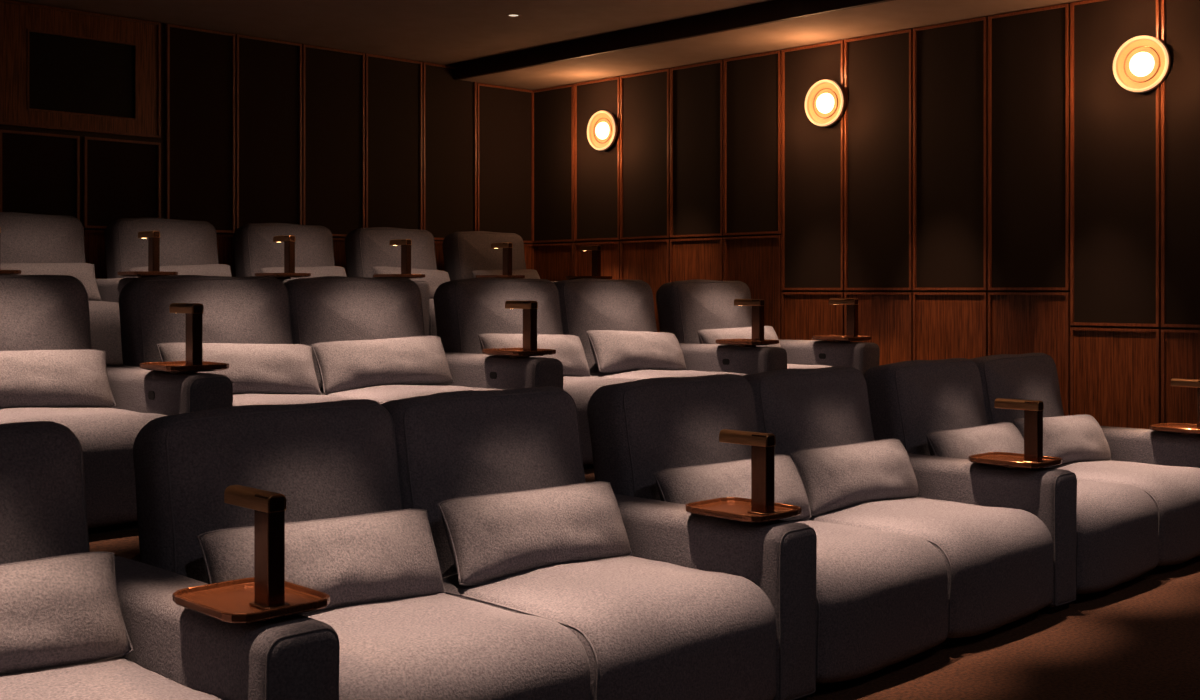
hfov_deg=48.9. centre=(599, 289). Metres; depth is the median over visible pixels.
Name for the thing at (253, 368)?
lumbar pillow
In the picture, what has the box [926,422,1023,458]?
lumbar pillow
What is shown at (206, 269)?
lumbar pillow
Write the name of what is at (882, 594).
seat cushion
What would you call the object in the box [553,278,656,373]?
cushion
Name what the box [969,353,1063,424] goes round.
cushion
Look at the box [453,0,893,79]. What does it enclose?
ceiling beam
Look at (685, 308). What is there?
cushion
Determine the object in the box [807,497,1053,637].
seat cushion
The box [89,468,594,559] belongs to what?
floor
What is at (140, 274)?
tray table
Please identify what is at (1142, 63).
wall sconce
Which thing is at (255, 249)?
cushion
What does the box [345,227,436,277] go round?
cushion
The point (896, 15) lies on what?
ceiling soffit
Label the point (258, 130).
panelling
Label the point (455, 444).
cushion
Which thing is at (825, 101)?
wall sconce
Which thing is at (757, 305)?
reading lamp
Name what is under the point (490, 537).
lumbar pillow
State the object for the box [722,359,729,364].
switch
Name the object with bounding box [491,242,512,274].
reading lamp
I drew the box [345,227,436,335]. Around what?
recliner armchair
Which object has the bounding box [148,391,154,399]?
switch
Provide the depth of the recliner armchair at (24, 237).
8.29 m
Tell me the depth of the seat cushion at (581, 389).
6.84 m
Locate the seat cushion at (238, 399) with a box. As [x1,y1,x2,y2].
[233,394,382,405]
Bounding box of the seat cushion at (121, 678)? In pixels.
[0,657,221,699]
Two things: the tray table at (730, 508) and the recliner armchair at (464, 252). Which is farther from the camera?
the recliner armchair at (464, 252)
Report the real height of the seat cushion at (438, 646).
0.436 m
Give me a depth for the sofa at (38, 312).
5.41 m
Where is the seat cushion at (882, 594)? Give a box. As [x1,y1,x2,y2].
[792,520,947,683]
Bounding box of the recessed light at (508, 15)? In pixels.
[506,14,520,16]
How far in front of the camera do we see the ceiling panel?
9.27 m
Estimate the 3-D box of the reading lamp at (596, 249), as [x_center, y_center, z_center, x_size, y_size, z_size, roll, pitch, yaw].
[-0.074,-0.233,10.832,0.070,0.265,0.218,0,0,-44]
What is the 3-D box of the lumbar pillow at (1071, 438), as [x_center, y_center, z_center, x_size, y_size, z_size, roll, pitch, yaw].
[2.461,0.800,6.997,0.810,0.273,0.209,0,0,-41]
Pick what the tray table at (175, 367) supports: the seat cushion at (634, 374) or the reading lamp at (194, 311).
the reading lamp at (194, 311)
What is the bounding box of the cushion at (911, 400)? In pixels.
[863,358,987,454]
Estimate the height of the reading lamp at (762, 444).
0.265 m
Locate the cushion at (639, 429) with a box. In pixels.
[587,374,757,500]
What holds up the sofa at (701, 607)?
on the floor at (1139, 639)
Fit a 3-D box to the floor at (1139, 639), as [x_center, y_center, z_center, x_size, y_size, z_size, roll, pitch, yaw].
[-0.042,1.460,3.798,10.850,0.200,12.690,0,0,-44]
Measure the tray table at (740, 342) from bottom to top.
0.043 m
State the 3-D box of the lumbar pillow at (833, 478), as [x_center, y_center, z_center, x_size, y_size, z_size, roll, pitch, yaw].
[1.113,0.800,5.700,0.796,0.263,0.207,0,0,-42]
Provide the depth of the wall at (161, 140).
9.29 m
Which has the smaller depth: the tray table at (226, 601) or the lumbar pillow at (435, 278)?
the tray table at (226, 601)
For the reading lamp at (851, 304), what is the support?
on the tray table at (835, 338)
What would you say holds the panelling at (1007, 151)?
attached to the wall at (1084, 326)
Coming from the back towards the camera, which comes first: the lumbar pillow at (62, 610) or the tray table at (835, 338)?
the tray table at (835, 338)
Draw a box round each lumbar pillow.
[0,263,101,300]
[0,349,115,408]
[0,552,133,673]
[128,264,231,277]
[156,342,321,394]
[197,509,445,614]
[260,266,346,278]
[311,336,453,393]
[372,266,449,298]
[438,481,631,585]
[472,269,539,278]
[478,333,590,376]
[586,330,686,372]
[653,454,811,520]
[697,326,780,346]
[790,438,919,515]
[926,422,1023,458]
[1014,414,1111,467]
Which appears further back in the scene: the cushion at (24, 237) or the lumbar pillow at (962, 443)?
the cushion at (24, 237)
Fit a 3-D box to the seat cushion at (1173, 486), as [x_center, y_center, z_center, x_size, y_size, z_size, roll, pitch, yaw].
[2.644,1.119,6.811,0.846,0.435,0.898,0,0,-44]
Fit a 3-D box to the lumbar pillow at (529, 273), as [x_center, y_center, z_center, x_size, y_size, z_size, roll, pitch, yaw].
[-0.738,-0.040,10.830,0.209,0.269,0.723,0,0,42]
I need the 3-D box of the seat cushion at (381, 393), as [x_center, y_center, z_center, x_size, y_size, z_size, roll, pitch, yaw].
[-0.911,0.699,6.593,0.836,0.436,0.897,0,0,-44]
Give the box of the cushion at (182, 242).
[104,218,218,278]
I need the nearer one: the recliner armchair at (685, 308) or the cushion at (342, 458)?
the cushion at (342, 458)
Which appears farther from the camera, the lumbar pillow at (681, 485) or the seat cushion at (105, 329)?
the seat cushion at (105, 329)
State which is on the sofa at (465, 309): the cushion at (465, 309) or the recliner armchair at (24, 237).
the cushion at (465, 309)
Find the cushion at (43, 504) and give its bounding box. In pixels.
[0,421,89,564]
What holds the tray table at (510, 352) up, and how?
on the sofa at (241, 310)
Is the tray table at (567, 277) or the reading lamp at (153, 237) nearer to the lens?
the reading lamp at (153, 237)
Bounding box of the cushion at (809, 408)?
[741,366,874,454]
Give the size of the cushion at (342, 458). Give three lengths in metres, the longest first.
0.837 x 0.700 x 0.309 m
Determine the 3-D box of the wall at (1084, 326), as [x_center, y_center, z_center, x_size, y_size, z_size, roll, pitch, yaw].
[3.765,-0.440,7.521,0.200,3.600,12.690,0,0,-44]
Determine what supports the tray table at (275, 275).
on the recliner armchair at (182, 242)
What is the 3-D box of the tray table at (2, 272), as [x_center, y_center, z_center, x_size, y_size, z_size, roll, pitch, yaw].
[-3.486,-0.091,7.528,0.275,0.043,0.345,0,0,-44]
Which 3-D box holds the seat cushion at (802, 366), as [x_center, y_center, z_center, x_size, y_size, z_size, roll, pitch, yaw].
[1.132,0.699,8.591,0.801,0.436,0.895,0,0,-44]
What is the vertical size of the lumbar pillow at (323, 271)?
0.270 m
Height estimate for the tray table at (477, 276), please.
0.043 m
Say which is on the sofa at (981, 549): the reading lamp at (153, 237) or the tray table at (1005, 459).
the tray table at (1005, 459)
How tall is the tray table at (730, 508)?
0.043 m
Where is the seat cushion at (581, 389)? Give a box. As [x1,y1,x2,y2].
[563,376,641,463]
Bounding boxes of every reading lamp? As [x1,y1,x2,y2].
[138,231,159,271]
[169,303,202,365]
[224,485,289,609]
[273,235,294,272]
[390,239,411,273]
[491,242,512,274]
[505,301,537,350]
[580,245,600,275]
[719,429,777,514]
[734,299,764,340]
[829,298,858,336]
[994,398,1045,462]
[1171,378,1199,429]
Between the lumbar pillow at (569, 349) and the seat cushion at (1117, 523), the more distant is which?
the lumbar pillow at (569, 349)
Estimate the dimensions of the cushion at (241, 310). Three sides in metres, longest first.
0.842 x 0.700 x 0.309 m
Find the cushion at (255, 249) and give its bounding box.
[233,223,334,276]
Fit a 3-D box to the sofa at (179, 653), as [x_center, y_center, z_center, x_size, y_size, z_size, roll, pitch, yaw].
[-1.720,0.854,2.739,2.067,1.012,1.184,0,0,-44]
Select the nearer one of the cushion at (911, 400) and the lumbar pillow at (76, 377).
the lumbar pillow at (76, 377)
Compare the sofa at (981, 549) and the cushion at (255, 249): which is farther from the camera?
the cushion at (255, 249)
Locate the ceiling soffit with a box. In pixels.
[462,0,1084,89]
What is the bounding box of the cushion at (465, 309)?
[434,278,563,353]
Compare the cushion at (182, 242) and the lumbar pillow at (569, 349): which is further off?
the cushion at (182, 242)
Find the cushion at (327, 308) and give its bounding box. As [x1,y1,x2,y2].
[283,276,424,390]
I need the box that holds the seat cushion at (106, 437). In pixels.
[0,407,166,528]
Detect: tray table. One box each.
[0,270,20,274]
[117,271,177,277]
[140,361,228,373]
[173,577,329,622]
[255,273,310,278]
[373,274,424,277]
[476,275,524,278]
[482,348,555,357]
[566,276,611,279]
[685,497,801,522]
[715,339,778,346]
[812,335,871,341]
[968,452,1062,468]
[1150,423,1199,434]
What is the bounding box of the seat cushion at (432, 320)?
[429,299,436,335]
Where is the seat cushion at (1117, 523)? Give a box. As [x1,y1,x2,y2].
[1076,480,1157,593]
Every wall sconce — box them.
[587,110,617,150]
[805,79,845,126]
[1113,35,1170,92]
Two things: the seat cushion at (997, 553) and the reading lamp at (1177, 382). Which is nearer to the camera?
the seat cushion at (997, 553)
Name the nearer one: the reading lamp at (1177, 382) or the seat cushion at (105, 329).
the reading lamp at (1177, 382)
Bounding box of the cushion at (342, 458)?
[133,399,401,583]
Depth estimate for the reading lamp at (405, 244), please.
9.44 m
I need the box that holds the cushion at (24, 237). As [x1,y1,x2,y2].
[0,212,85,262]
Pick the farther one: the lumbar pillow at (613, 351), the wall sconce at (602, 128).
the wall sconce at (602, 128)
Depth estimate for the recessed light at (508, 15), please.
9.13 m
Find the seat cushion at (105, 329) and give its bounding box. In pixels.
[88,301,122,364]
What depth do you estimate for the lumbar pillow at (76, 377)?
5.52 m
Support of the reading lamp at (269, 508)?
on the tray table at (226, 601)
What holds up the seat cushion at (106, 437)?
on the sofa at (38, 312)
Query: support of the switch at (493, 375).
attached to the sofa at (241, 310)
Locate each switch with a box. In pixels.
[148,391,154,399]
[490,372,496,378]
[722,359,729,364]
[819,353,825,358]
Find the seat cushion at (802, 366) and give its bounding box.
[787,364,833,368]
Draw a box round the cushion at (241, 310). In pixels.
[119,275,292,366]
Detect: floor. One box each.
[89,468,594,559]
[807,557,1199,699]
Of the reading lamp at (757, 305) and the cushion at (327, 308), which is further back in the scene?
the reading lamp at (757, 305)
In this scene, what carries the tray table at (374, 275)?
on the recliner armchair at (255, 249)
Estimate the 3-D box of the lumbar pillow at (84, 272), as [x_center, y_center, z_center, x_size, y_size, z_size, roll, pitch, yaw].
[-3.468,-0.040,8.181,0.726,0.266,0.208,0,0,-42]
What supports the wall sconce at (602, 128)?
attached to the panelling at (1007, 151)
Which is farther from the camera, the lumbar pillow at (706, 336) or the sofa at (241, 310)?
the lumbar pillow at (706, 336)
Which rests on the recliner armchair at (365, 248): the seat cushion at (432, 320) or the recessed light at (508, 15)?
the seat cushion at (432, 320)
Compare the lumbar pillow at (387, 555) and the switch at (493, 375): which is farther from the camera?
the switch at (493, 375)
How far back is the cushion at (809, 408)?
5.76 m
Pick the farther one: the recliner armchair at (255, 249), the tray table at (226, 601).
the recliner armchair at (255, 249)
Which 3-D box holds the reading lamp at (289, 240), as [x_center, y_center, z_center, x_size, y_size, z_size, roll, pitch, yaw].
[-2.111,-0.233,8.839,0.070,0.265,0.218,0,0,-44]
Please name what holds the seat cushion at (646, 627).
on the sofa at (701, 607)
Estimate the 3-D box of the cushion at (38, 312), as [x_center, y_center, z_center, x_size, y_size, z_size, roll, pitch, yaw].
[-2.613,0.275,5.684,0.842,0.700,0.309,0,-11,-45]
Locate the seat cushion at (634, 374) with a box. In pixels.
[590,370,747,378]
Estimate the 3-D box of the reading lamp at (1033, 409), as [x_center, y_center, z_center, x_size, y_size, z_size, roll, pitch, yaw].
[1.821,0.608,5.719,0.070,0.265,0.218,0,0,-44]
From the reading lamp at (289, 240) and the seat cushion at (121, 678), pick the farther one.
the reading lamp at (289, 240)
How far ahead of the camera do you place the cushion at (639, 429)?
5.11 m
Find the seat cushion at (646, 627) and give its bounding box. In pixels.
[442,555,776,699]
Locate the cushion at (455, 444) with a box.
[382,386,585,577]
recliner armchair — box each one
[0,212,138,364]
[104,218,292,282]
[233,223,428,335]
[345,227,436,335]
[442,231,556,281]
[656,279,879,373]
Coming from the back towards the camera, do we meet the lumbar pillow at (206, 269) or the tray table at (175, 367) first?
the lumbar pillow at (206, 269)
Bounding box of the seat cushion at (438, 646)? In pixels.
[303,593,589,699]
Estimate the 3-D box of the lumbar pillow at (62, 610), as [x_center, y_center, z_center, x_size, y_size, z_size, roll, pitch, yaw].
[-1.515,0.800,3.126,0.796,0.256,0.212,0,0,-42]
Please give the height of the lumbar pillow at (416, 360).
0.273 m
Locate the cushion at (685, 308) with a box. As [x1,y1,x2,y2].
[656,279,751,343]
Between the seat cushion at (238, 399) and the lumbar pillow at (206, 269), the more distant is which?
the lumbar pillow at (206, 269)
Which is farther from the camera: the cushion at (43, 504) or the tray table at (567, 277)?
the tray table at (567, 277)
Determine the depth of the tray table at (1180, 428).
7.03 m
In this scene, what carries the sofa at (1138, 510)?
on the floor at (1139, 639)
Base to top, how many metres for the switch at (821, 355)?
0.036 m
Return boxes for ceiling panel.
[12,0,770,64]
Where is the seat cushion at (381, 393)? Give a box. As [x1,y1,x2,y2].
[321,385,504,402]
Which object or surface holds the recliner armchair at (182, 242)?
on the floor
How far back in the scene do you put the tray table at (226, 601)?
3.14 m
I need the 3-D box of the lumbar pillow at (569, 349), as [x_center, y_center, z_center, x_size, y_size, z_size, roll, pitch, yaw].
[-0.360,0.380,7.494,0.209,0.283,0.807,0,0,41]
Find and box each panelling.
[0,0,533,278]
[531,0,1199,428]
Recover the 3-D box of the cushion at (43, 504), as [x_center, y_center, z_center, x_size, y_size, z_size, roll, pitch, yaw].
[-1.706,0.695,3.312,0.842,0.700,0.309,0,-11,-45]
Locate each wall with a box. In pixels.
[0,2,532,243]
[533,3,1199,329]
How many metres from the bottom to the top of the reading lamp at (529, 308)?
0.265 m
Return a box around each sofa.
[0,275,232,534]
[0,421,339,699]
[119,275,562,405]
[132,386,816,699]
[434,278,786,468]
[587,366,1076,696]
[863,353,1199,603]
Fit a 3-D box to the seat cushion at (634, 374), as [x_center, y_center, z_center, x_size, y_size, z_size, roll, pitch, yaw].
[0.411,0.699,7.886,0.836,0.436,0.897,0,0,-44]
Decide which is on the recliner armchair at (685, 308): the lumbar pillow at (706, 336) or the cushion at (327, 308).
the lumbar pillow at (706, 336)
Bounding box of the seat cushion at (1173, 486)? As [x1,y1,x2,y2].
[1053,460,1199,565]
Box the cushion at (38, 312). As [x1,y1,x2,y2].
[0,275,91,350]
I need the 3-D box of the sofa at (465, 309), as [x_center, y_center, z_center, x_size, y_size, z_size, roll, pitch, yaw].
[0.090,0.434,7.768,1.867,1.012,1.182,0,0,-44]

